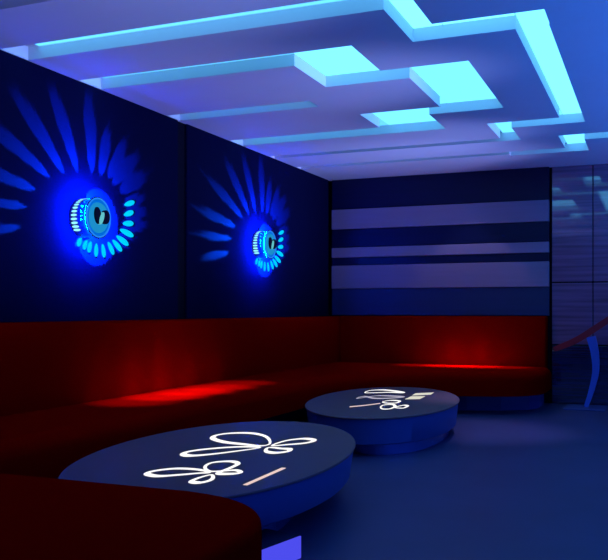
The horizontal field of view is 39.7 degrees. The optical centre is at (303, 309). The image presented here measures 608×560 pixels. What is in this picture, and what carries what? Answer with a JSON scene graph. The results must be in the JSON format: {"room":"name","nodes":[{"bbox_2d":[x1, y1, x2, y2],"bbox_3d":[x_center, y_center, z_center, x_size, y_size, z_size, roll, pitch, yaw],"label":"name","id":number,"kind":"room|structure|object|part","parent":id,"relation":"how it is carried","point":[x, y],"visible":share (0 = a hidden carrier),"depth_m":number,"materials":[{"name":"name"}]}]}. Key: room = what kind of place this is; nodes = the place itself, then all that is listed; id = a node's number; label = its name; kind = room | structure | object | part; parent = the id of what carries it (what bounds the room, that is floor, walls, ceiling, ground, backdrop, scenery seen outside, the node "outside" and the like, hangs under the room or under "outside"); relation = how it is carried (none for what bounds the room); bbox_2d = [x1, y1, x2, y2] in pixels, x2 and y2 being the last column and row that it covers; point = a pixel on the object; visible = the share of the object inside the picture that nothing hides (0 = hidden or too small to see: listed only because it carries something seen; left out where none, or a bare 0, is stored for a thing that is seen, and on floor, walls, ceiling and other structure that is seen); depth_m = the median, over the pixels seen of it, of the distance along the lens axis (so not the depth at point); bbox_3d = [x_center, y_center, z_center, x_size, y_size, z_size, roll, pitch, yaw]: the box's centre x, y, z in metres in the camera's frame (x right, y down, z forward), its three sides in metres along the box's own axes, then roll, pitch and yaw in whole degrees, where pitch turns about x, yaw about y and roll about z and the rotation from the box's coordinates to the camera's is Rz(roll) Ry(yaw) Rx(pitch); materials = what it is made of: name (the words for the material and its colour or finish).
{"room":"entertainment venue","nodes":[
{"label":"entertainment venue","id":0,"kind":"room"},
{"bbox_2d":[178,122,329,318],"bbox_3d":[-2.146,-0.390,5.188,0.110,2.980,12.930,0,0,23],"label":"wall","id":1,"kind":"structure","parent":0,"point":[181,126],"depth_m":7.58,"materials":[{"name":"black"}]},
{"bbox_2d":[0,50,177,321],"bbox_3d":[-2.808,-0.789,3.416,0.030,1.778,8.750,0,0,23],"label":"wall panel","id":2,"kind":"object","parent":1,"relation":"attached to","point":[64,140],"visible":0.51,"depth_m":6.18,"materials":[{"name":"paint"}]},
{"bbox_2d":[69,196,134,256],"bbox_3d":[-1.452,-0.642,6.401,0.178,0.483,0.831,0,0,23],"label":"wall lamp","id":3,"kind":"object","parent":2,"relation":"attached to","point":[91,217],"visible":1,"depth_m":6.12,"materials":[{"name":"blue metal"}]},
{"bbox_2d":[94,207,100,223],"bbox_3d":[-1.494,-0.684,6.103,0.018,0.121,0.074,0,0,23],"label":"bulb socket","id":4,"kind":"object","parent":3,"relation":"attached to","point":[97,210],"depth_m":6.09,"materials":[{"name":"black"}]},
{"bbox_2d":[102,210,109,223],"bbox_3d":[-1.460,-0.680,6.184,0.020,0.103,0.093,0,0,23],"label":"bulb socket","id":5,"kind":"object","parent":3,"relation":"attached to","point":[105,213],"depth_m":6.18,"materials":[{"name":"black"}]},
{"bbox_2d":[185,124,327,318],"bbox_3d":[-0.381,-0.789,9.246,0.030,1.778,3.560,0,0,23],"label":"wall panel","id":6,"kind":"object","parent":1,"relation":"attached to","point":[234,192],"visible":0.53,"depth_m":8.74,"materials":[{"name":"paint"}]},
{"bbox_2d":[252,230,283,271],"bbox_3d":[-0.310,-0.660,9.143,0.178,0.483,0.831,0,0,23],"label":"wall lamp","id":7,"kind":"object","parent":6,"relation":"attached to","point":[264,245],"visible":1,"depth_m":8.84,"materials":[{"name":"blue"}]},
{"bbox_2d":[268,237,271,248],"bbox_3d":[-0.353,-0.702,8.845,0.018,0.121,0.074,0,0,23],"label":"bulb socket","id":8,"kind":"object","parent":7,"relation":"attached to","point":[269,238],"depth_m":8.83,"materials":[{"name":"black"}]},
{"bbox_2d":[0,0,607,180],"bbox_3d":[1.165,-1.775,3.734,7.120,0.190,12.790,0,0,23],"label":"ceiling","id":9,"kind":"structure","parent":0,"point":[282,108],"depth_m":6.04,"materials":[{"name":"paint"}]},
{"bbox_2d":[35,0,342,45],"bbox_3d":[-0.784,-1.766,5.192,2.153,0.007,0.048,0,0,23],"label":"recessed light","id":10,"kind":"object","parent":9,"relation":"in","point":[322,1],"depth_m":5.15,"materials":[{"name":"blue plastic"}]},
{"bbox_3d":[-0.713,-1.766,5.052,2.392,0.007,0.252,0,0,23],"label":"led panel","id":11,"kind":"part","parent":10,"relation":"part of","materials":[{"name":"blue plastic"}]},
{"bbox_2d":[102,46,378,77],"bbox_3d":[-0.488,-1.766,6.287,1.998,0.007,0.619,0,0,23],"label":"recessed light","id":12,"kind":"object","parent":9,"relation":"in","point":[346,59],"depth_m":5.98,"materials":[{"name":"blue plastic"}]},
{"bbox_3d":[-0.847,-1.766,5.980,1.572,0.007,0.262,0,0,23],"label":"led panel","id":13,"kind":"part","parent":12,"relation":"part of","materials":[{"name":"blue plastic"}]},
{"bbox_3d":[0.233,-1.766,5.855,0.502,0.007,0.862,0,0,23],"label":"led panel","id":14,"kind":"part","parent":12,"relation":"part of","materials":[{"name":"blue plastic"}]},
{"bbox_2d":[373,108,435,125],"bbox_3d":[0.905,-1.766,7.699,0.592,0.007,0.520,0,0,23],"label":"recessed light","id":15,"kind":"object","parent":9,"relation":"in","point":[422,114],"depth_m":7.68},
{"bbox_3d":[0.054,-1.766,8.183,1.502,0.007,0.282,0,0,23],"label":"led panel","id":16,"kind":"part","parent":15,"relation":"part of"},
{"bbox_3d":[0.941,-1.766,7.635,0.542,0.007,0.612,0,0,23],"label":"led panel","id":17,"kind":"part","parent":15,"relation":"part of","materials":[{"name":"blue plastic"}]},
{"bbox_2d":[411,61,495,103],"bbox_3d":[1.165,-1.766,6.579,0.472,0.007,1.148,0,0,23],"label":"recessed light","id":18,"kind":"object","parent":9,"relation":"in","point":[461,81],"depth_m":6.50,"materials":[{"name":"blue plastic"}]},
{"bbox_3d":[1.161,-1.766,6.433,0.472,0.007,1.422,0,0,23],"label":"led panel","id":19,"kind":"part","parent":18,"relation":"part of","materials":[{"name":"blue plastic"}]},
{"bbox_2d":[389,0,581,114],"bbox_3d":[1.486,-1.766,6.163,0.798,0.007,3.286,0,0,23],"label":"recessed light","id":20,"kind":"object","parent":9,"relation":"in","point":[535,26],"depth_m":5.53,"materials":[{"name":"blue plastic"}]},
{"bbox_3d":[0.601,-1.766,4.841,0.182,0.007,0.872,0,0,23],"label":"led panel","id":21,"kind":"part","parent":20,"relation":"part of","materials":[{"name":"blue plastic"}]},
{"bbox_3d":[1.008,-1.766,4.997,0.432,0.007,0.272,0,0,23],"label":"led panel","id":22,"kind":"part","parent":20,"relation":"part of","materials":[{"name":"blue plastic"}]},
{"bbox_3d":[1.894,-1.766,7.958,0.172,0.007,0.842,0,0,23],"label":"led panel","id":23,"kind":"part","parent":20,"relation":"part of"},
{"bbox_3d":[1.833,-1.766,6.153,0.187,0.007,3.042,0,0,23],"label":"led panel","id":24,"kind":"part","parent":20,"relation":"part of","materials":[{"name":"blue plastic"}]},
{"bbox_2d":[563,134,585,143],"bbox_3d":[2.353,-1.766,8.645,4.692,0.007,0.882,0,0,23],"label":"recessed light","id":25,"kind":"object","parent":9,"relation":"in","point":[575,138],"visible":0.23,"depth_m":8.66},
{"bbox_2d":[279,403,607,559],"bbox_3d":[1.159,1.150,3.812,7.190,0.100,12.930,0,0,23],"label":"floor","id":26,"kind":"structure","parent":0,"point":[532,484],"depth_m":4.89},
{"bbox_2d":[0,473,261,559],"bbox_3d":[-1.102,0.875,2.633,1.869,0.449,1.315,0,0,23],"label":"sofa","id":27,"kind":"object","parent":26,"relation":"on","point":[42,518],"visible":1,"depth_m":2.59,"materials":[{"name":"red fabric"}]},
{"bbox_2d":[58,421,355,530],"bbox_3d":[-0.431,0.934,4.599,1.393,0.331,2.542,0,0,23],"label":"coffee table","id":28,"kind":"object","parent":26,"relation":"on","point":[281,470],"visible":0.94,"depth_m":4.23,"materials":[{"name":"blue glass"}]},
{"bbox_2d":[144,432,316,483],"bbox_3d":[-0.444,0.769,4.529,0.698,0.002,1.504,0,0,23],"label":"light","id":29,"kind":"object","parent":28,"relation":"on","point":[218,458],"depth_m":4.43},
{"bbox_2d":[243,468,284,484],"bbox_3d":[-0.178,0.769,3.907,0.022,0.002,0.432,0,0,22],"label":"light","id":30,"kind":"object","parent":28,"relation":"on","point":[276,471],"depth_m":3.89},
{"bbox_2d":[0,316,551,478],"bbox_3d":[-0.075,0.587,6.303,2.793,1.025,8.880,0,0,23],"label":"sofa","id":31,"kind":"object","parent":26,"relation":"on","point":[71,391],"visible":0.96,"depth_m":7.22,"materials":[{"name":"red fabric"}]},
{"bbox_3d":[-1.273,0.395,6.801,0.198,0.630,8.880,0,0,23],"label":"backrest","id":32,"kind":"part","parent":31,"relation":"part of","materials":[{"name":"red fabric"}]},
{"bbox_3d":[1.656,0.392,10.282,2.525,0.636,0.198,0,0,23],"label":"backrest","id":33,"kind":"part","parent":31,"relation":"part of","materials":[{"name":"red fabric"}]},
{"bbox_2d":[262,529,300,559],"bbox_3d":[-0.301,1.048,3.499,0.201,0.101,0.713,0,0,36],"label":"floor light","id":34,"kind":"object","parent":26,"relation":"on","point":[276,545],"visible":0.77,"depth_m":3.66,"materials":[{"name":"blue plastic"}]},
{"bbox_2d":[305,387,458,454],"bbox_3d":[0.717,0.949,7.500,1.337,0.301,2.581,0,0,23],"label":"coffee table","id":35,"kind":"object","parent":26,"relation":"on","point":[380,420],"visible":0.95,"depth_m":6.64,"materials":[{"name":"blue glass"}]},
{"bbox_2d":[350,395,408,409],"bbox_3d":[0.682,0.799,7.348,0.625,0.002,1.088,0,0,23],"label":"light","id":36,"kind":"object","parent":35,"relation":"on","point":[375,402],"depth_m":7.29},
{"bbox_2d":[364,389,404,392],"bbox_3d":[0.786,0.799,8.291,0.397,0.002,0.363,0,0,1],"label":"light","id":37,"kind":"object","parent":35,"relation":"on","point":[370,390],"depth_m":8.28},
{"bbox_2d":[406,392,433,398],"bbox_3d":[1.069,0.799,7.864,0.169,0.002,0.704,0,0,23],"label":"light","id":38,"kind":"object","parent":35,"relation":"on","point":[416,395],"depth_m":7.89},
{"bbox_2d":[553,316,607,411],"bbox_3d":[3.373,0.385,9.336,1.188,1.428,0.510,0,0,23],"label":"handrail","id":39,"kind":"object","parent":26,"relation":"on","point":[592,341],"visible":1,"depth_m":9.41,"materials":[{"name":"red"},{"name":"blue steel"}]},
{"bbox_3d":[3.386,0.070,9.368,1.188,0.797,0.070,0,0,23],"label":"rail","id":40,"kind":"part","parent":39,"relation":"part of","materials":[{"name":"red metal"}]},
{"bbox_3d":[3.150,1.093,9.428,0.430,0.013,0.510,0,0,23],"label":"plate","id":41,"kind":"part","parent":39,"relation":"part of","materials":[{"name":"blue metal"}]},
{"bbox_3d":[3.221,0.692,9.437,0.167,0.807,0.050,0,0,23],"label":"post","id":42,"kind":"part","parent":39,"relation":"part of","materials":[{"name":"blue metal"}]},
{"bbox_2d":[330,167,607,402],"bbox_3d":[3.598,-0.390,9.724,7.230,2.980,0.140,0,0,23],"label":"wall","id":43,"kind":"structure","parent":0,"point":[548,395],"depth_m":9.94,"materials":[{"name":"black"}]},
{"bbox_2d":[332,167,549,315],"bbox_3d":[1.626,-0.806,10.419,2.714,1.744,0.088,0,0,23],"label":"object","id":44,"kind":"structure","parent":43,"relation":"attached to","point":[422,240],"depth_m":10.35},
{"bbox_2d":[552,164,607,405],"bbox_3d":[3.987,-0.290,9.469,2.316,2.776,0.028,0,0,23],"label":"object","id":45,"kind":"structure","parent":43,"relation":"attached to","point":[579,193],"depth_m":9.79,"materials":[{"name":"glass"}]},
{"bbox_3d":[3.126,-1.004,9.827,0.451,1.348,0.028,0,0,23],"label":"panel","id":46,"kind":"part","parent":45,"relation":"part of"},
{"bbox_3d":[3.126,0.043,9.827,0.451,0.715,0.028,0,0,23],"label":"panel","id":47,"kind":"part","parent":45,"relation":"part of","materials":[{"name":"blue"}]},
{"bbox_3d":[3.761,-1.004,9.563,0.905,1.348,0.028,0,0,23],"label":"panel","id":48,"kind":"part","parent":45,"relation":"part of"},
{"bbox_3d":[3.761,0.043,9.563,0.905,0.715,0.028,0,0,23],"label":"panel","id":49,"kind":"part","parent":45,"relation":"part of","materials":[{"name":"blue"}]}
]}

